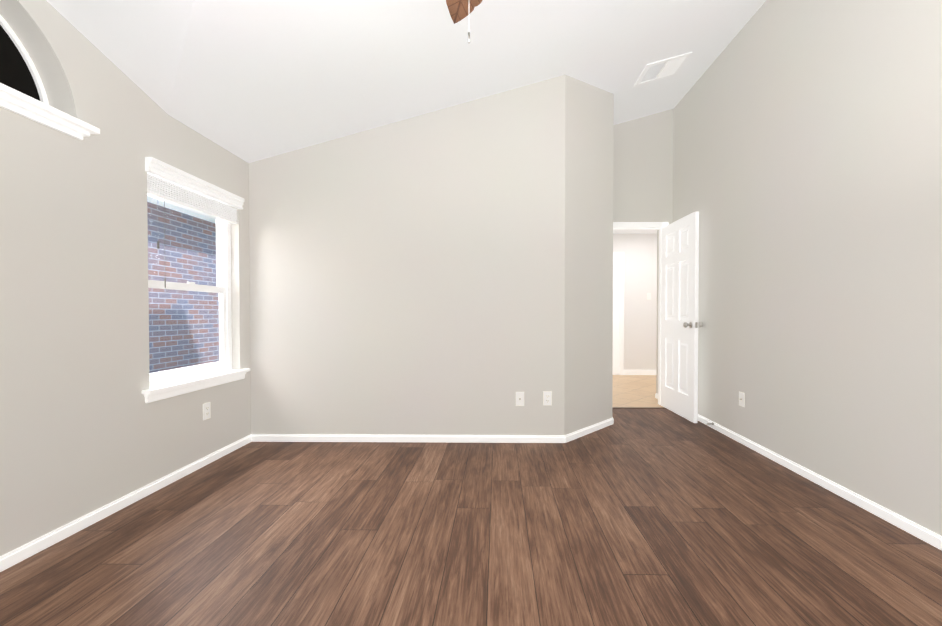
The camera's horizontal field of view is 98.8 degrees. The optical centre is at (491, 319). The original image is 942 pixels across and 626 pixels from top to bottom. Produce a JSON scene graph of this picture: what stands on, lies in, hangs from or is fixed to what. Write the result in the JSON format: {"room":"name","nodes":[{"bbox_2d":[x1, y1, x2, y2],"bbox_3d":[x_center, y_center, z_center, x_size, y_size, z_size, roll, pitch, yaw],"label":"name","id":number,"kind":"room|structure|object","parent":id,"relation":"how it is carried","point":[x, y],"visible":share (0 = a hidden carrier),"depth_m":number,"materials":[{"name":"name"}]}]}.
{"room":"empty bedroom","nodes":[
{"label":"empty bedroom","id":0,"kind":"room"},
{"bbox_2d":[0,0,250,555],"bbox_3d":[-2.112,-0.909,1.319,0.160,3.900,4.020,0,1,1],"label":"wall","id":1,"kind":"structure","parent":0,"point":[85,428],"depth_m":2.01,"materials":[{"name":"paint"}]},
{"bbox_2d":[0,15,48,104],"bbox_3d":[-2.173,-1.193,1.466,0.030,0.520,1.040,0,1,1],"label":"arch window","id":2,"kind":"structure","parent":1,"relation":"in","point":[18,71],"depth_m":1.84,"materials":[{"name":"black"}]},
{"bbox_2d":[0,83,99,139],"bbox_3d":[-2.066,-0.908,1.468,0.212,0.070,1.090,0,1,1],"label":"window sill","id":3,"kind":"structure","parent":1,"relation":"attached to","point":[21,104],"depth_m":1.78,"materials":[{"name":"white wood"}]},
{"bbox_2d":[145,157,243,385],"bbox_3d":[-2.058,-0.266,2.785,0.175,1.372,0.859,0,1,1],"label":"window","id":4,"kind":"structure","parent":1,"relation":"in","point":[168,183],"depth_m":2.83,"materials":[{"name":"white plastic"}]},
{"bbox_2d":[142,368,249,402],"bbox_3d":[-2.018,0.441,2.795,0.115,0.078,0.945,0,1,1],"label":"window sill","id":5,"kind":"structure","parent":1,"relation":"attached to","point":[164,391],"depth_m":2.67,"materials":[{"name":"white wood"}]},
{"bbox_2d":[203,402,210,419],"bbox_3d":[-2.006,0.644,2.840,0.008,0.115,0.070,0,1,1],"label":"electrical outlet","id":6,"kind":"object","parent":1,"relation":"attached to","point":[206,410],"visible":1,"depth_m":2.83,"materials":[{"name":"white plastic"}]},
{"bbox_2d":[0,393,941,571],"bbox_3d":[0.007,0.998,2.291,4.050,0.060,5.650,0,1,1],"label":"baseboard","id":7,"kind":"structure","parent":1,"relation":"attached to","point":[51,538],"depth_m":2.66,"materials":[{"name":"white wood"}]},
{"bbox_2d":[46,0,765,162],"bbox_3d":[-0.014,-1.884,2.064,4.186,1.256,5.380,0,1,1],"label":"ceiling","id":8,"kind":"structure","parent":0,"point":[249,81],"depth_m":2.60,"materials":[{"name":"paint"}]},
{"bbox_2d":[446,0,481,42],"bbox_3d":[-0.053,-1.423,1.334,1.226,0.808,1.284,0,1,1],"label":"ceiling fan","id":9,"kind":"object","parent":8,"relation":"hanging from","point":[459,10],"visible":1,"depth_m":1.88,"materials":[{"name":"brown wood"}]},
{"bbox_2d":[634,52,691,86],"bbox_3d":[1.524,-2.237,3.617,0.389,0.114,0.330,0,1,1],"label":"ceiling vent","id":10,"kind":"object","parent":8,"relation":"in","point":[661,69],"visible":1,"depth_m":3.60,"materials":[{"name":"white plastic"}]},
{"bbox_2d":[249,75,613,435],"bbox_3d":[-0.494,-0.948,4.035,3.315,3.900,1.460,0,1,1],"label":"wall","id":11,"kind":"structure","parent":0,"point":[447,271],"depth_m":3.32,"materials":[{"name":"paint"}]},
{"bbox_2d":[516,392,523,405],"bbox_3d":[0.231,0.653,3.309,0.070,0.115,0.017,0,1,1],"label":"electrical outlet","id":12,"kind":"object","parent":11,"relation":"attached to","point":[519,398],"visible":1,"depth_m":3.31,"materials":[{"name":"white plastic"}]},
{"bbox_2d":[543,391,551,404],"bbox_3d":[0.457,0.648,3.311,0.070,0.115,0.008,0,1,1],"label":"electrical outlet","id":13,"kind":"object","parent":11,"relation":"attached to","point":[547,397],"visible":1,"depth_m":3.31,"materials":[{"name":"white plastic"}]},
{"bbox_2d":[0,375,941,625],"bbox_3d":[1.016,1.044,3.247,6.360,0.060,7.910,0,1,1],"label":"floor","id":14,"kind":"structure","parent":0,"point":[648,517],"depth_m":1.85,"materials":[{"name":"brown wood"}]},
{"bbox_2d":[612,407,666,408],"bbox_3d":[1.617,0.992,4.528,0.895,0.006,0.040,0,1,1],"label":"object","id":15,"kind":"structure","parent":14,"relation":"on","point":[641,407],"depth_m":4.53,"materials":[{"name":"brown wood"}]},
{"bbox_2d":[613,234,656,374],"bbox_3d":[2.302,-0.341,7.024,3.900,2.600,0.120,0,1,1],"label":"wall","id":16,"kind":"structure","parent":0,"point":[639,251],"depth_m":6.96,"materials":[{"name":"paint"}]},
{"bbox_2d":[613,257,618,373],"bbox_3d":[1.861,-0.062,6.963,0.670,2.025,0.017,0,1,1],"label":"hall door","id":17,"kind":"structure","parent":16,"relation":"in","point":[615,315],"depth_m":6.96,"materials":[{"name":"white wood"}]},
{"bbox_2d":[613,253,655,374],"bbox_3d":[2.791,-0.095,6.950,2.680,2.110,0.020,0,1,1],"label":"trim","id":18,"kind":"structure","parent":16,"relation":"attached to","point":[621,313],"depth_m":6.95,"materials":[{"name":"white wood"}]},
{"bbox_2d":[613,230,656,233],"bbox_3d":[2.285,-1.525,5.892,3.900,0.120,2.350,0,1,1],"label":"ceiling","id":19,"kind":"structure","parent":0,"point":[634,231],"depth_m":6.81,"materials":[{"name":"paint"}]},
{"bbox_2d":[613,109,673,223],"bbox_3d":[1.700,-0.957,4.673,1.055,3.900,0.120,0,1,1],"label":"wall","id":20,"kind":"structure","parent":0,"point":[643,171],"depth_m":4.60,"materials":[{"name":"paint"}]},
{"bbox_2d":[613,222,668,404],"bbox_3d":[1.573,-0.058,4.680,0.880,2.102,0.136,0,1,1],"label":"door frame","id":21,"kind":"structure","parent":20,"relation":"attached to","point":[659,226],"depth_m":4.66,"materials":[{"name":"white wood"}]},
{"bbox_2d":[661,212,701,422],"bbox_3d":[1.952,-0.023,4.235,0.177,2.020,0.773,0,1,0],"label":"door","id":22,"kind":"structure","parent":21,"relation":"attached to","point":[680,324],"depth_m":4.16,"materials":[{"name":"white wood"}]},
{"bbox_2d":[656,0,941,535],"bbox_3d":[2.111,-0.921,2.152,0.160,3.900,5.810,0,1,1],"label":"wall","id":23,"kind":"structure","parent":0,"point":[807,160],"depth_m":2.44,"materials":[{"name":"paint"}]},
{"bbox_2d":[739,391,744,406],"bbox_3d":[2.039,0.653,3.301,0.017,0.115,0.070,0,1,1],"label":"electrical outlet","id":24,"kind":"object","parent":23,"relation":"attached to","point":[741,398],"visible":1,"depth_m":3.30,"materials":[{"name":"white plastic"}]},
{"label":"outside","id":25,"kind":"structure","parent":0,"visible":0},
{"bbox_3d":[-8.075,1.054,3.935,11.840,0.060,20.000,0,1,1],"label":"ground","id":26,"kind":"structure","parent":25,"visible":0},
{"bbox_2d":[147,196,218,372],"bbox_3d":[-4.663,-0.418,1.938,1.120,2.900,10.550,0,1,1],"label":"brick house","id":27,"kind":"structure","parent":26,"relation":"on","point":[175,342],"depth_m":5.93,"materials":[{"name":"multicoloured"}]}
]}

